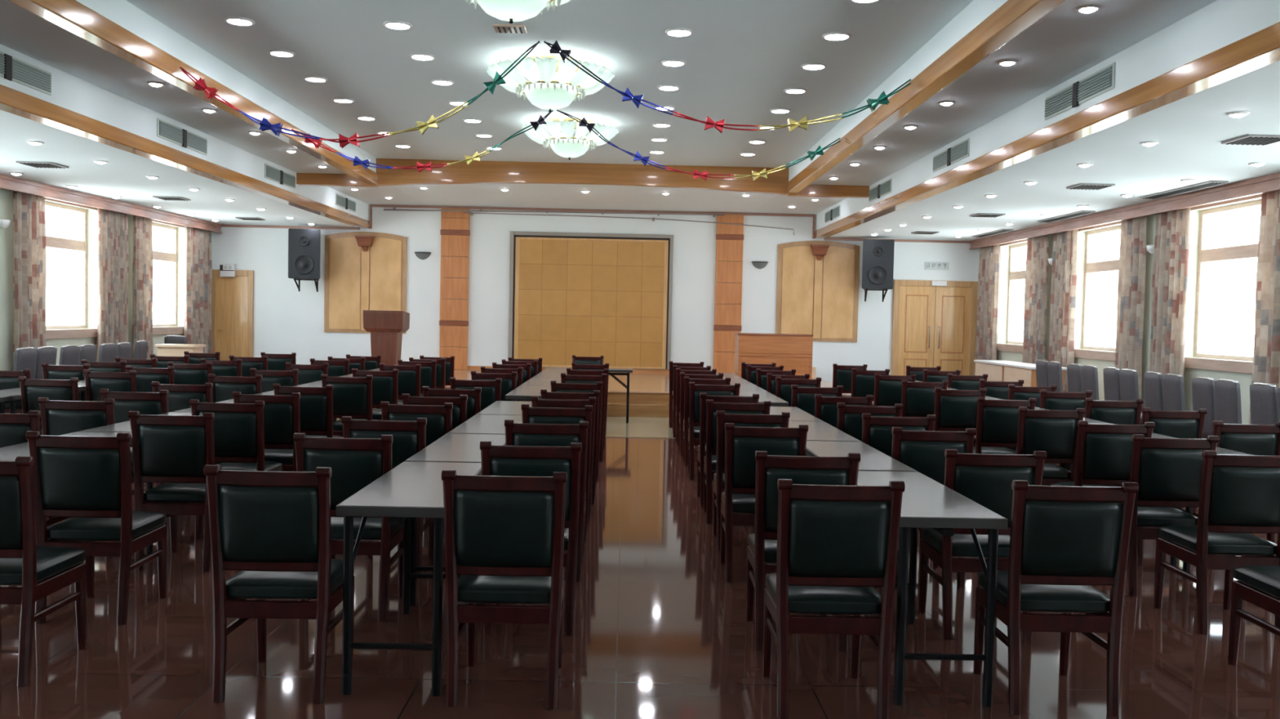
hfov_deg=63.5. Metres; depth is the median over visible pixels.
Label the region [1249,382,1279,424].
chair
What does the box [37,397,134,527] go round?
dining chair
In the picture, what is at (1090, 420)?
folding table
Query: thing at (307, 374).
dining chair
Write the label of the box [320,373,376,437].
dining chair
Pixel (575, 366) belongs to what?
dining chair
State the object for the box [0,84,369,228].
trim
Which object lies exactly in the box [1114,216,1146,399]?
curtain
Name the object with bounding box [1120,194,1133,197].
recessed light
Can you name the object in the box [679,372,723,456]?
dining chair
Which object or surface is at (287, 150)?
recessed light
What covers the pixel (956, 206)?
recessed light
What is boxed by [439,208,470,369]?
pilaster
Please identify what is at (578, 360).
dining chair
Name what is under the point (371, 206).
trim
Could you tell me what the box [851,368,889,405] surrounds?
dining chair
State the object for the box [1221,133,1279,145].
ceiling vent
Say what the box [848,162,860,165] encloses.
recessed light
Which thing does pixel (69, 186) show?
recessed light
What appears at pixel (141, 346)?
chair
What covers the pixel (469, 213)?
rod
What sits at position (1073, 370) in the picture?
chair
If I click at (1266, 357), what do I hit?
curtain
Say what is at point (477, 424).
folding table
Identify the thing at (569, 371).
dining chair
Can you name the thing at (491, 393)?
dining chair
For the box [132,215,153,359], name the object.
curtain
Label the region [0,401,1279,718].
floor
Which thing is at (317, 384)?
folding table
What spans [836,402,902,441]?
dining chair
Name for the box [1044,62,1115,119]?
ceiling vent
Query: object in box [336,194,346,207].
grille
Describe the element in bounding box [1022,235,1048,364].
curtain
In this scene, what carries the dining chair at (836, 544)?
on the floor
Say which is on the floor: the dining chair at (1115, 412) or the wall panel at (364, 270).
the dining chair at (1115, 412)
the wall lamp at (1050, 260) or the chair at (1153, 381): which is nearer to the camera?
the chair at (1153, 381)
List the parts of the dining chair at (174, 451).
leg, rail, backrest, leg, seat frame, rail, seat, leg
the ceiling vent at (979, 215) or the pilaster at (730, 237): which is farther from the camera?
the pilaster at (730, 237)
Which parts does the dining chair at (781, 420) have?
leg, seat, seat frame, leg, backrest, rail, leg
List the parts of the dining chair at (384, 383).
seat, rail, backrest, rail, leg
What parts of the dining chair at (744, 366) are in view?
leg, backrest, rail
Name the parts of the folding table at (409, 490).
leg, under rail, leg, leg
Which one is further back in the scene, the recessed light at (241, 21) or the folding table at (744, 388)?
the folding table at (744, 388)
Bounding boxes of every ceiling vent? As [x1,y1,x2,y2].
[0,51,51,95]
[15,160,68,168]
[152,195,191,200]
[156,117,207,155]
[235,217,265,220]
[264,163,295,189]
[335,193,355,212]
[493,23,527,33]
[824,204,839,222]
[868,178,892,202]
[911,231,939,234]
[932,137,969,172]
[969,213,1005,217]
[971,228,1013,237]
[1037,210,1095,222]
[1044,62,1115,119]
[1066,182,1115,190]
[1139,180,1228,199]
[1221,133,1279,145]
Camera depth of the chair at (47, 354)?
11.65 m
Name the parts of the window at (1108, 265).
sill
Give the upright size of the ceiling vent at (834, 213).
0.210 m
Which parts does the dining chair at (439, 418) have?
leg, rail, backrest, leg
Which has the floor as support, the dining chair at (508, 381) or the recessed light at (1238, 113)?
the dining chair at (508, 381)
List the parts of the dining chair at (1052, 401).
leg, backrest, rail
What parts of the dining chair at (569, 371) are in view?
rail, leg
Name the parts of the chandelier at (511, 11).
lamp shade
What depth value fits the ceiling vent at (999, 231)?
18.45 m
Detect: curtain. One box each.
[13,191,46,366]
[96,208,128,361]
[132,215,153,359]
[183,226,212,353]
[974,244,999,375]
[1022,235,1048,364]
[1048,229,1078,392]
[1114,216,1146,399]
[1148,207,1190,382]
[1248,190,1279,424]
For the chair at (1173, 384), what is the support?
on the floor
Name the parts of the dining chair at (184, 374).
rail, backrest, leg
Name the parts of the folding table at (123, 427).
leg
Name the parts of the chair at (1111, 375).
backrest, trim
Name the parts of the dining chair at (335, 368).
rail, backrest, leg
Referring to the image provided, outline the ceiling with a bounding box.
[0,0,1279,240]
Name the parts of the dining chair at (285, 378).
leg, rail, backrest, leg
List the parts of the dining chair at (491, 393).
leg, rail, backrest, leg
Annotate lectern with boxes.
[363,310,409,364]
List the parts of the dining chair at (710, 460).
leg, leg, seat frame, seat, rail, backrest, rail, leg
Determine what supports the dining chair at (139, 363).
on the floor
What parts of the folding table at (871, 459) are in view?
leg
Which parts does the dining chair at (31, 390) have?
leg, rail, backrest, leg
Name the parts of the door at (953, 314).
panel moulding, panel moulding, handle, handle, panel moulding, panel moulding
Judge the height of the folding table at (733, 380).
0.752 m
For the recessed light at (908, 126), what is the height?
0.032 m
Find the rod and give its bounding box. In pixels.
[463,212,794,235]
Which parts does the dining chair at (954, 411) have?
leg, rail, backrest, rail, leg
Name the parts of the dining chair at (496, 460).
leg, rail, backrest, seat frame, seat, rail, leg, leg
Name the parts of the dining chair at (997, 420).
leg, seat, rail, backrest, rail, leg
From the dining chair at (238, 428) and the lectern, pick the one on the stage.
the lectern
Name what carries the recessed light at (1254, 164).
in the ceiling
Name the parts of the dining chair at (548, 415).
leg, backrest, rail, leg, leg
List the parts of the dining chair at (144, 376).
rail, backrest, leg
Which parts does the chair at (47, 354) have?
trim, backrest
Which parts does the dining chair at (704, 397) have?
leg, seat, leg, backrest, rail, leg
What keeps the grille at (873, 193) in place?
attached to the ceiling vent at (883, 188)
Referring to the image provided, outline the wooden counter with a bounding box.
[733,333,813,379]
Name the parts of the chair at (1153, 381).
trim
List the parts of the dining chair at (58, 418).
leg, rail, backrest, leg, seat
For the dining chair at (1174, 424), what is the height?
0.908 m
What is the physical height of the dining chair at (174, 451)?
0.908 m
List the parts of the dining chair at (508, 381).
leg, rail, backrest, leg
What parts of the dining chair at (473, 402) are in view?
leg, rail, backrest, leg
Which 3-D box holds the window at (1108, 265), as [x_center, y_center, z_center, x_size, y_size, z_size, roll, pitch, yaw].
[6.967,-1.048,15.375,0.290,2.110,2.180,1,2,-1]
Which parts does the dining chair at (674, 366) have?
leg, rail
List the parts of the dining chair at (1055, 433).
leg, backrest, rail, seat, seat frame, rail, leg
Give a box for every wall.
[0,188,185,370]
[211,204,979,383]
[996,198,1261,424]
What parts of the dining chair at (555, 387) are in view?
leg, backrest, rail, leg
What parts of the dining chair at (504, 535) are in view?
leg, leg, backrest, rail, rail, seat frame, seat, leg, leg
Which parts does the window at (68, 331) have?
sill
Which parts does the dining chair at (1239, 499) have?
leg, leg, seat, seat frame, leg, rail, backrest, rail, leg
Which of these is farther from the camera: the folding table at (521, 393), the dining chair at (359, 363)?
the dining chair at (359, 363)
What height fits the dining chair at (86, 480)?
0.908 m
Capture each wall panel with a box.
[324,231,407,333]
[507,231,673,369]
[775,240,859,342]
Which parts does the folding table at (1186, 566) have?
leg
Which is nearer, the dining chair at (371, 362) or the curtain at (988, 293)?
the dining chair at (371, 362)
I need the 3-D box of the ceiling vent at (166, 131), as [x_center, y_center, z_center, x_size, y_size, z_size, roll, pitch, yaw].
[-5.225,-2.540,11.855,0.030,0.210,1.320,1,2,-1]
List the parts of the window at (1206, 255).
sill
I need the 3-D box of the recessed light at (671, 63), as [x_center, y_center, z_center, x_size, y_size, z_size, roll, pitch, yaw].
[0.308,-2.734,9.549,0.234,0.018,0.234,1,2,-1]
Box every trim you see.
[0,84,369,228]
[0,173,222,233]
[8,0,377,184]
[222,204,969,243]
[336,416,675,438]
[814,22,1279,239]
[968,173,1279,249]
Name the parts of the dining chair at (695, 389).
leg, leg, seat, seat frame, rail, backrest, rail, leg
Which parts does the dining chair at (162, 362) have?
rail, backrest, leg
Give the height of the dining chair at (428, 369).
0.908 m
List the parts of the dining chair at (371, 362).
rail, backrest, leg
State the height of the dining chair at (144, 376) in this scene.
0.908 m
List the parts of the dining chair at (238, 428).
leg, rail, backrest, rail, seat, leg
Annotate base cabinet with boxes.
[973,360,1066,392]
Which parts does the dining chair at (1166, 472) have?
leg, seat frame, leg, seat, rail, backrest, rail, leg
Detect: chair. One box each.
[0,368,41,430]
[0,410,71,526]
[0,456,86,687]
[13,347,37,379]
[15,346,57,413]
[17,376,79,435]
[25,431,166,625]
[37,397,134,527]
[41,363,90,401]
[58,345,79,365]
[78,344,97,365]
[80,360,126,372]
[83,369,136,447]
[97,342,116,362]
[99,388,168,484]
[115,342,132,362]
[115,356,157,368]
[124,365,174,392]
[127,411,214,572]
[133,340,147,359]
[150,354,189,368]
[151,382,217,486]
[164,335,187,344]
[167,361,212,385]
[183,351,220,364]
[189,399,282,539]
[200,358,242,377]
[203,465,354,704]
[208,373,262,403]
[229,355,267,377]
[231,391,300,471]
[249,368,298,392]
[260,351,296,370]
[272,383,343,438]
[284,362,336,422]
[293,433,403,622]
[310,358,349,376]
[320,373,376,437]
[327,356,365,419]
[341,416,434,575]
[346,354,381,408]
[351,368,398,420]
[378,363,421,404]
[380,401,453,520]
[397,360,436,399]
[401,393,467,429]
[408,357,445,394]
[419,355,454,389]
[422,386,481,420]
[441,470,567,709]
[449,377,501,411]
[471,370,516,401]
[480,366,523,401]
[480,440,582,635]
[492,362,531,401]
[502,359,537,378]
[504,419,588,582]
[507,357,542,373]
[521,404,592,542]
[531,395,595,521]
[540,389,599,504]
[550,380,603,482]
[560,373,606,462]
[566,368,608,449]
[571,362,608,431]
[572,355,604,364]
[668,360,703,427]
[672,364,711,437]
[675,368,716,446]
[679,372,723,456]
[682,376,730,466]
[688,382,740,479]
[697,392,759,506]
[703,400,771,524]
[712,410,790,551]
[720,422,808,582]
[741,362,776,380]
[746,364,783,385]
[746,451,860,652]
[756,368,795,391]
[763,479,905,718]
[766,373,809,395]
[775,377,821,456]
[791,384,843,416]
[806,393,873,456]
[832,364,867,396]
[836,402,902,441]
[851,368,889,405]
[862,413,936,553]
[873,373,916,406]
[891,426,976,587]
[901,379,948,417]
[906,365,941,382]
[918,448,1046,641]
[923,368,960,382]
[933,387,986,446]
[946,373,987,390]
[973,396,1036,454]
[973,480,1138,716]
[974,378,1023,451]
[1008,384,1057,448]
[1016,406,1085,485]
[1035,360,1048,386]
[1039,389,1092,417]
[1047,361,1062,391]
[1051,420,1155,565]
[1064,397,1143,469]
[1066,363,1082,392]
[1081,364,1098,400]
[1102,367,1142,414]
[1115,407,1207,513]
[1119,368,1142,425]
[1128,434,1219,596]
[1143,371,1163,410]
[1154,450,1279,635]
[1162,373,1185,411]
[1179,420,1279,555]
[1191,376,1215,439]
[1213,378,1241,424]
[1227,565,1279,665]
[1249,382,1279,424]
[1277,387,1279,422]
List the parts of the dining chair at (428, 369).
rail, backrest, leg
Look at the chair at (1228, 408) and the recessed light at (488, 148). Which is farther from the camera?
the recessed light at (488, 148)
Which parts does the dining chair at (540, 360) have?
rail, leg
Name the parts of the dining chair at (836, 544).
leg, leg, seat, seat frame, rail, backrest, rail, leg, leg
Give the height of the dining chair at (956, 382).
0.908 m
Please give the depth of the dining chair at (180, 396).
8.13 m
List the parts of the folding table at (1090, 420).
leg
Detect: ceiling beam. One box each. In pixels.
[296,158,869,198]
[786,0,1066,194]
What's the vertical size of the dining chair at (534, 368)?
0.908 m
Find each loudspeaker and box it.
[288,228,320,292]
[862,239,894,302]
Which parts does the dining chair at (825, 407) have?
leg, backrest, rail, leg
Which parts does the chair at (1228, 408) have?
trim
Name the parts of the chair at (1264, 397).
trim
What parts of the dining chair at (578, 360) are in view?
rail, backrest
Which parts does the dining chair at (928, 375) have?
leg, backrest, rail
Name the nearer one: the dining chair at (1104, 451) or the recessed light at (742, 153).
the dining chair at (1104, 451)
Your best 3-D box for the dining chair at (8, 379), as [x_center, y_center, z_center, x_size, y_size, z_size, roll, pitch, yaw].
[-5.781,0.525,9.633,0.468,0.908,0.515,1,2,-1]
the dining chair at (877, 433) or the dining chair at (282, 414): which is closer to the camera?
the dining chair at (877, 433)
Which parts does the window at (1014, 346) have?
sill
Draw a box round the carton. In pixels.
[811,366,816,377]
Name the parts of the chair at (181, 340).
trim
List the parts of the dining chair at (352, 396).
leg, seat frame, rail, backrest, rail, seat, leg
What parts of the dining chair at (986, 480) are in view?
leg, leg, seat frame, seat, rail, backrest, rail, leg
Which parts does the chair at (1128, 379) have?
trim, backrest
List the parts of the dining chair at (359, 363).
rail, backrest, leg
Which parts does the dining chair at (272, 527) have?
leg, leg, rail, backrest, rail, seat frame, seat, leg, leg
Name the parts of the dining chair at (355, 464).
leg, leg, rail, backrest, rail, seat, seat frame, leg, leg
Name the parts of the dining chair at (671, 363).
leg, backrest, rail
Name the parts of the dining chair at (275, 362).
rail, backrest, leg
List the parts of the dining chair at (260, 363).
rail, backrest, leg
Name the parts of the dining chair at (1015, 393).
leg, backrest, rail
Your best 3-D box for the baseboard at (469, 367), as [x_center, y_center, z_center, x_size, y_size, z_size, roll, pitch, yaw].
[-1.335,0.392,20.608,12.660,0.450,0.020,1,2,-1]
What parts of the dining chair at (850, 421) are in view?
leg, backrest, rail, leg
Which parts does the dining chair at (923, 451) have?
leg, backrest, rail, leg, leg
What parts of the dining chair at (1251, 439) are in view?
leg, backrest, rail, leg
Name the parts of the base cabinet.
door, door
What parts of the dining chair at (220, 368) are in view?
rail, backrest, leg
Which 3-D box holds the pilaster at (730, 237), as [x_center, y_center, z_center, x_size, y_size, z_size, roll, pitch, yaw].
[1.756,-1.280,20.546,0.550,3.179,0.081,1,2,-1]
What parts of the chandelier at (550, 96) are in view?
lamp shade, ceiling plate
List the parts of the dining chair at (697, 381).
leg, leg, backrest, rail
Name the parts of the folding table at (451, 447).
leg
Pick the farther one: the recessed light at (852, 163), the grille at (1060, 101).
the recessed light at (852, 163)
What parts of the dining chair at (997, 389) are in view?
leg, backrest, rail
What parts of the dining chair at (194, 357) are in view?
rail, backrest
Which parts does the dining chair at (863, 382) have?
leg, backrest, rail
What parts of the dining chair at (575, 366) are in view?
backrest, rail, leg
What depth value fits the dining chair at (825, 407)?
8.33 m
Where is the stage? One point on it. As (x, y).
(649, 393)
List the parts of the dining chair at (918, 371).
leg, backrest, rail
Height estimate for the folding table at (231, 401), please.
0.752 m
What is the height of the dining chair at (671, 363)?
0.908 m
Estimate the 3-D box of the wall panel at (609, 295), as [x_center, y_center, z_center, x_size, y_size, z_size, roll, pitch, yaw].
[-0.977,-1.169,20.521,3.230,2.670,0.066,1,2,-1]
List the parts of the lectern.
panel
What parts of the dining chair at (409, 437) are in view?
leg, leg, rail, backrest, leg, leg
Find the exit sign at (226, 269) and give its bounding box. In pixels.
[219,263,235,276]
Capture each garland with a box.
[179,40,540,148]
[291,110,553,172]
[543,40,911,133]
[556,109,840,181]
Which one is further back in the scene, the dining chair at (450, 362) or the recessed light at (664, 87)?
the dining chair at (450, 362)
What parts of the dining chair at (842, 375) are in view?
leg, rail, rail, backrest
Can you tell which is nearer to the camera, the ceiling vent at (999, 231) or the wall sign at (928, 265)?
the ceiling vent at (999, 231)
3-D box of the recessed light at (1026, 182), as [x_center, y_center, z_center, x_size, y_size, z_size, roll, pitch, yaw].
[4.492,-2.026,11.887,0.154,0.032,0.154,1,2,-1]
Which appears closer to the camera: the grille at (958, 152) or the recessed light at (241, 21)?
the recessed light at (241, 21)
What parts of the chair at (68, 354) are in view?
trim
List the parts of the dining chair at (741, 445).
leg, leg, seat, seat frame, rail, backrest, rail, leg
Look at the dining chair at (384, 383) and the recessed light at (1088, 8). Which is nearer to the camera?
the recessed light at (1088, 8)
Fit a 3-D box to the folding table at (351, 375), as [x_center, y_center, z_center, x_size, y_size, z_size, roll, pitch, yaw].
[-3.201,0.571,11.707,0.418,0.752,1.210,1,2,-1]
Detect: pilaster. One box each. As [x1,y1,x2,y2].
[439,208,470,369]
[713,214,743,373]
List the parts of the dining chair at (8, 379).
backrest, rail, rail, leg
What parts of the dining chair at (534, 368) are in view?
rail, backrest, leg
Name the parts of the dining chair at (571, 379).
leg, backrest, rail, leg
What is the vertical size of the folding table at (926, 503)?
0.752 m
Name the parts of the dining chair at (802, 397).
leg, backrest, rail, leg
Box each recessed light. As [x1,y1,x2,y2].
[8,172,23,175]
[26,140,44,145]
[65,185,78,188]
[93,160,108,164]
[110,195,122,198]
[146,81,164,86]
[146,175,159,178]
[187,187,199,191]
[201,108,217,112]
[224,16,254,26]
[224,198,235,201]
[248,131,262,135]
[268,49,294,57]
[285,149,297,152]
[303,75,327,82]
[316,164,328,168]
[332,97,354,102]
[356,115,376,120]
[377,131,391,135]
[382,20,412,30]
[394,144,411,147]
[409,53,435,60]
[431,79,453,85]
[448,100,468,106]
[462,118,482,123]
[475,133,493,137]
[485,146,502,150]
[648,150,665,153]
[650,137,667,142]
[652,123,671,127]
[654,105,675,111]
[657,84,679,90]
[660,59,685,66]
[665,27,693,36]
[739,152,755,155]
[748,140,765,143]
[758,126,777,129]
[769,108,791,113]
[783,88,807,93]
[800,62,826,70]
[822,31,851,40]
[828,177,839,179]
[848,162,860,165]
[850,0,878,3]
[873,146,886,149]
[902,124,917,129]
[937,100,955,106]
[952,205,964,208]
[984,194,997,197]
[997,59,1017,66]
[1023,181,1037,184]
[1075,4,1101,13]
[1076,163,1093,167]
[1076,204,1088,208]
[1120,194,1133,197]
[1140,141,1159,146]
[1180,178,1196,182]
[1226,111,1249,117]
[1248,162,1266,166]
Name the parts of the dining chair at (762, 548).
leg, leg, seat frame, seat, rail, backrest, rail, leg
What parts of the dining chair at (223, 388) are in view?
leg, rail, backrest, leg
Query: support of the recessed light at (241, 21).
in the ceiling
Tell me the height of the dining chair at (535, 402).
0.908 m
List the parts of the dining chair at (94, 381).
leg, rail, backrest, leg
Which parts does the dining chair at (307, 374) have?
rail, backrest, leg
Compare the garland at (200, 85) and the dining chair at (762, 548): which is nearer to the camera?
the dining chair at (762, 548)
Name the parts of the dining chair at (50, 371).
leg, rail, backrest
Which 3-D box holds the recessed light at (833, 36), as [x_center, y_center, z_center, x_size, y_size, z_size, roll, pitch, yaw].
[1.622,-2.664,8.534,0.234,0.018,0.234,1,2,-1]
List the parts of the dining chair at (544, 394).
leg, rail, leg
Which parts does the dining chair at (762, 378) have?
leg, backrest, rail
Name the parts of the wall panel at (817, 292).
panel, panel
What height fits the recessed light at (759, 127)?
0.018 m
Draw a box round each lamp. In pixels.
[0,219,10,228]
[931,280,946,286]
[1048,258,1052,265]
[1146,244,1154,253]
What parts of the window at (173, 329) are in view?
sill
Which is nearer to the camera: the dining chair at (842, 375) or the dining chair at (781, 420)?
the dining chair at (781, 420)
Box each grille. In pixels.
[0,53,4,74]
[12,58,51,92]
[159,120,182,143]
[186,132,207,153]
[266,164,280,182]
[283,172,295,187]
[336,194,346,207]
[347,199,355,210]
[824,210,831,222]
[831,206,839,217]
[868,186,877,200]
[879,179,890,195]
[932,150,947,170]
[949,140,968,162]
[1044,85,1072,117]
[1077,65,1112,102]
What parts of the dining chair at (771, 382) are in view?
leg, backrest, rail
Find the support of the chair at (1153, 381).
on the floor
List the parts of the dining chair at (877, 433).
leg, backrest, rail, leg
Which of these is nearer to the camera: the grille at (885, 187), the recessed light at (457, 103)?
the recessed light at (457, 103)
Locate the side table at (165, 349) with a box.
[154,343,205,356]
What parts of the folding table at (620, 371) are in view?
under rail, leg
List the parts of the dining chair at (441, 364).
rail, backrest, leg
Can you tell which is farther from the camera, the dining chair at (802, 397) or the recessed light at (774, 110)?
the recessed light at (774, 110)
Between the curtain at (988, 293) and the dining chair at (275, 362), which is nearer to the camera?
the dining chair at (275, 362)
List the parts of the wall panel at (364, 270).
panel, panel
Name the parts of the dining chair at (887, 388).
leg, rail, backrest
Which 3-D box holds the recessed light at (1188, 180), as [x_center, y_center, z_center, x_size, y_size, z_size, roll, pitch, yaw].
[6.077,-1.974,11.461,0.154,0.032,0.154,1,2,-1]
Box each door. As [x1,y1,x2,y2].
[211,269,253,360]
[890,280,977,375]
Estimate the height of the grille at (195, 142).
0.160 m
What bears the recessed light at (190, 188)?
in the ceiling
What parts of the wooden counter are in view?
panel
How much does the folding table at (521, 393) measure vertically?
0.752 m
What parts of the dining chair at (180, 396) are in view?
leg, rail, backrest, leg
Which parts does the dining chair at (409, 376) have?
rail, seat, backrest, leg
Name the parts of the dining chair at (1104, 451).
leg, seat, rail, backrest, rail, leg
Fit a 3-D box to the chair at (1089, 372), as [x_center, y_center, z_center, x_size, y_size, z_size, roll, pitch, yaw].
[5.755,0.583,12.764,0.522,1.020,0.384,1,2,-1]
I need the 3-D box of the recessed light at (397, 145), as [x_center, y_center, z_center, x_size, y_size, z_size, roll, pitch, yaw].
[-3.360,-3.024,14.667,0.234,0.018,0.234,1,2,-1]
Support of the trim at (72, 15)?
attached to the ceiling
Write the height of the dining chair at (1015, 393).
0.908 m
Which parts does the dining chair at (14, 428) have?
rail, backrest, leg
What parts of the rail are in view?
rail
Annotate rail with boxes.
[383,205,724,217]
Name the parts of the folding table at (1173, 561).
leg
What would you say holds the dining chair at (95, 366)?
on the floor
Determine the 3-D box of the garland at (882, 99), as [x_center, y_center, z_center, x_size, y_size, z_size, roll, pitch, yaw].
[0.754,-2.333,8.921,3.178,0.750,0.136,1,2,-1]
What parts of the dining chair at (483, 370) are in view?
rail, backrest, leg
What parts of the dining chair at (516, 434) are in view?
leg, rail, backrest, leg, leg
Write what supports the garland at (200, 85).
hanging from the ceiling
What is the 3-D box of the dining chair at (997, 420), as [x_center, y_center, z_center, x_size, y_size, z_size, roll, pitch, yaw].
[2.952,0.751,8.609,0.468,0.908,0.515,1,2,-1]
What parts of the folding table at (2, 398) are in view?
leg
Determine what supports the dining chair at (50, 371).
on the floor
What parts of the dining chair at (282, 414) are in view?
leg, rail, backrest, seat, rail, seat frame, leg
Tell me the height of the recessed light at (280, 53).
0.018 m
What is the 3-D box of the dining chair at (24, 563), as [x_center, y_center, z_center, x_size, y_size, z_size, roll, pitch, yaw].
[-2.609,0.815,4.262,0.468,0.908,0.515,1,2,-1]
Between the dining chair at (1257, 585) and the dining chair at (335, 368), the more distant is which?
the dining chair at (335, 368)
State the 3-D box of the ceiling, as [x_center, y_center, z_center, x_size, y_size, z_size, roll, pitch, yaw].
[-0.671,-2.423,8.698,15.930,0.810,24.000,1,2,-1]
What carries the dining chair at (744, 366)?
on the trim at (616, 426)
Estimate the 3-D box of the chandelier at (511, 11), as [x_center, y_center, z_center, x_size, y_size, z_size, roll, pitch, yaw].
[-0.838,-2.425,6.754,1.194,0.449,1.194,1,2,-1]
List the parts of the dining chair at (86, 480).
leg, rail, backrest, rail, leg, seat frame, seat, leg, leg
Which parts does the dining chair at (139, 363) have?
rail, backrest, leg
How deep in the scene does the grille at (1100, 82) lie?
8.28 m
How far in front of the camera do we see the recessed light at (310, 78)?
10.49 m
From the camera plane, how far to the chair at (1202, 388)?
10.16 m
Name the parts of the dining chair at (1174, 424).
leg, backrest, rail, leg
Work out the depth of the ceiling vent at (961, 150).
11.93 m
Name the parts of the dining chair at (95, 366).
rail, backrest, leg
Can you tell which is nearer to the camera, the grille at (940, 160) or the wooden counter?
the grille at (940, 160)
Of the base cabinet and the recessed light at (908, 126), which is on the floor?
the base cabinet
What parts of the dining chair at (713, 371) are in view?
leg, leg, rail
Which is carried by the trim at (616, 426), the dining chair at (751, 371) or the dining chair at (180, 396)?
the dining chair at (751, 371)
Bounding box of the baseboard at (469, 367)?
[467,365,669,373]
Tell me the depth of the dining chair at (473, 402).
8.26 m
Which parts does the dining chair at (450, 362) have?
rail, backrest, leg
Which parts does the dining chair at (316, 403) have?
leg, rail, backrest, rail, seat, leg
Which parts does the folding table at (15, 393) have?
leg, under rail, leg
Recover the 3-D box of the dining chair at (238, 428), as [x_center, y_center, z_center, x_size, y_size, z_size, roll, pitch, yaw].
[-2.664,0.704,6.900,0.468,0.908,0.515,1,2,-1]
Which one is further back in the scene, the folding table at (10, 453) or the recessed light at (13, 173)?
the recessed light at (13, 173)
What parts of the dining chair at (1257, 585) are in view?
leg, seat, seat frame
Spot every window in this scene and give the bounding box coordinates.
[44,197,97,339]
[152,219,185,335]
[996,239,1026,352]
[1074,221,1120,361]
[1184,193,1262,373]
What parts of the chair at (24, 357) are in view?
trim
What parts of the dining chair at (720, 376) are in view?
leg, leg, rail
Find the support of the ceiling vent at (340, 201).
in the ceiling
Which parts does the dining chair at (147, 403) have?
leg, seat, rail, backrest, leg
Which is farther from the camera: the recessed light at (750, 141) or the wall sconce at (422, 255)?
the wall sconce at (422, 255)
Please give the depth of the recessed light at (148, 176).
13.04 m
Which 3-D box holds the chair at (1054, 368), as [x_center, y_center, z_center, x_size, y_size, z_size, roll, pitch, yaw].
[5.741,0.539,13.803,0.522,1.020,0.384,1,2,-1]
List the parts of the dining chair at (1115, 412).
leg, backrest, rail, leg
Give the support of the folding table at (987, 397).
on the floor
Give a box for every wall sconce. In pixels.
[413,252,431,259]
[751,261,768,269]
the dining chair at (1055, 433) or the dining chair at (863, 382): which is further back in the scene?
the dining chair at (863, 382)
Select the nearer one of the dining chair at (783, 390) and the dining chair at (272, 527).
the dining chair at (272, 527)
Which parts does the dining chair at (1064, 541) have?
leg, leg, seat, seat frame, leg, rail, backrest, rail, leg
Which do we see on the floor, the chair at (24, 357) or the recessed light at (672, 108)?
the chair at (24, 357)
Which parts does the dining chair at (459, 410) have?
leg, rail, backrest, leg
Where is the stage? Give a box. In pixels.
[372,369,851,417]
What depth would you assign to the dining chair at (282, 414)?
7.35 m
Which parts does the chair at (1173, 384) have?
trim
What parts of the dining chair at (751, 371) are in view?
leg, backrest, rail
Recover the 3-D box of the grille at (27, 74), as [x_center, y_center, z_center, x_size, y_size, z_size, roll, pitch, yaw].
[-5.180,-2.417,8.807,0.014,0.160,0.580,1,2,-1]
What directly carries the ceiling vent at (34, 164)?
in the ceiling
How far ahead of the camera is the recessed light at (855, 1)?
7.56 m
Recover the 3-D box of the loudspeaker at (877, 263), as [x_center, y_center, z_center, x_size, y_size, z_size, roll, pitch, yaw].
[4.616,-1.731,20.257,0.594,1.190,0.672,1,2,5]
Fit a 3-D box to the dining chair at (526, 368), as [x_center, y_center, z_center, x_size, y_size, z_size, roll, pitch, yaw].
[-1.564,0.483,12.771,0.468,0.908,0.515,1,2,-1]
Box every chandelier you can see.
[464,0,569,23]
[486,55,614,112]
[520,117,618,159]
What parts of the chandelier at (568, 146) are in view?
lamp shade, ceiling plate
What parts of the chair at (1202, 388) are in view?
trim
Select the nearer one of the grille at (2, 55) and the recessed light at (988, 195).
the grille at (2, 55)
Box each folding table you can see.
[0,385,85,413]
[0,395,10,413]
[0,431,135,613]
[78,380,85,393]
[80,412,220,555]
[172,399,233,503]
[253,390,274,395]
[292,380,321,386]
[335,462,481,696]
[338,373,352,377]
[404,433,505,606]
[447,414,522,435]
[475,400,531,415]
[505,386,551,401]
[518,379,560,401]
[529,373,566,379]
[539,368,572,373]
[546,366,632,422]
[715,373,742,378]
[723,377,753,384]
[729,384,768,392]
[739,391,788,406]
[769,406,823,422]
[788,421,861,441]
[805,440,917,615]
[837,471,1008,706]
[985,395,1010,448]
[1011,406,1064,468]
[1066,417,1113,471]
[1151,432,1245,573]
[1182,453,1253,579]
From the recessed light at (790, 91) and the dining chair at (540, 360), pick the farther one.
the dining chair at (540, 360)
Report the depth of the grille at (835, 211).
18.53 m
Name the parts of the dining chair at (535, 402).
leg, backrest, rail, leg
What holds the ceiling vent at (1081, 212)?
in the ceiling
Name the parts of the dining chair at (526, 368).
rail, backrest, leg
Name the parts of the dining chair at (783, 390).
leg, backrest, rail, leg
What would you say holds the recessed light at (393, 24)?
in the ceiling
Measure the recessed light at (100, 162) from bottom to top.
0.032 m
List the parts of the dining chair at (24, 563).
leg, rail, backrest, rail, leg, seat frame, seat, leg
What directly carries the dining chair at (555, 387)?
on the floor
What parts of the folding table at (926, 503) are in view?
leg, leg, under rail, leg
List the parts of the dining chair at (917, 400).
leg, rail, backrest, rail, leg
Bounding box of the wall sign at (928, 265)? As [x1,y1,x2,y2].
[924,262,948,270]
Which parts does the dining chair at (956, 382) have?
leg, backrest, rail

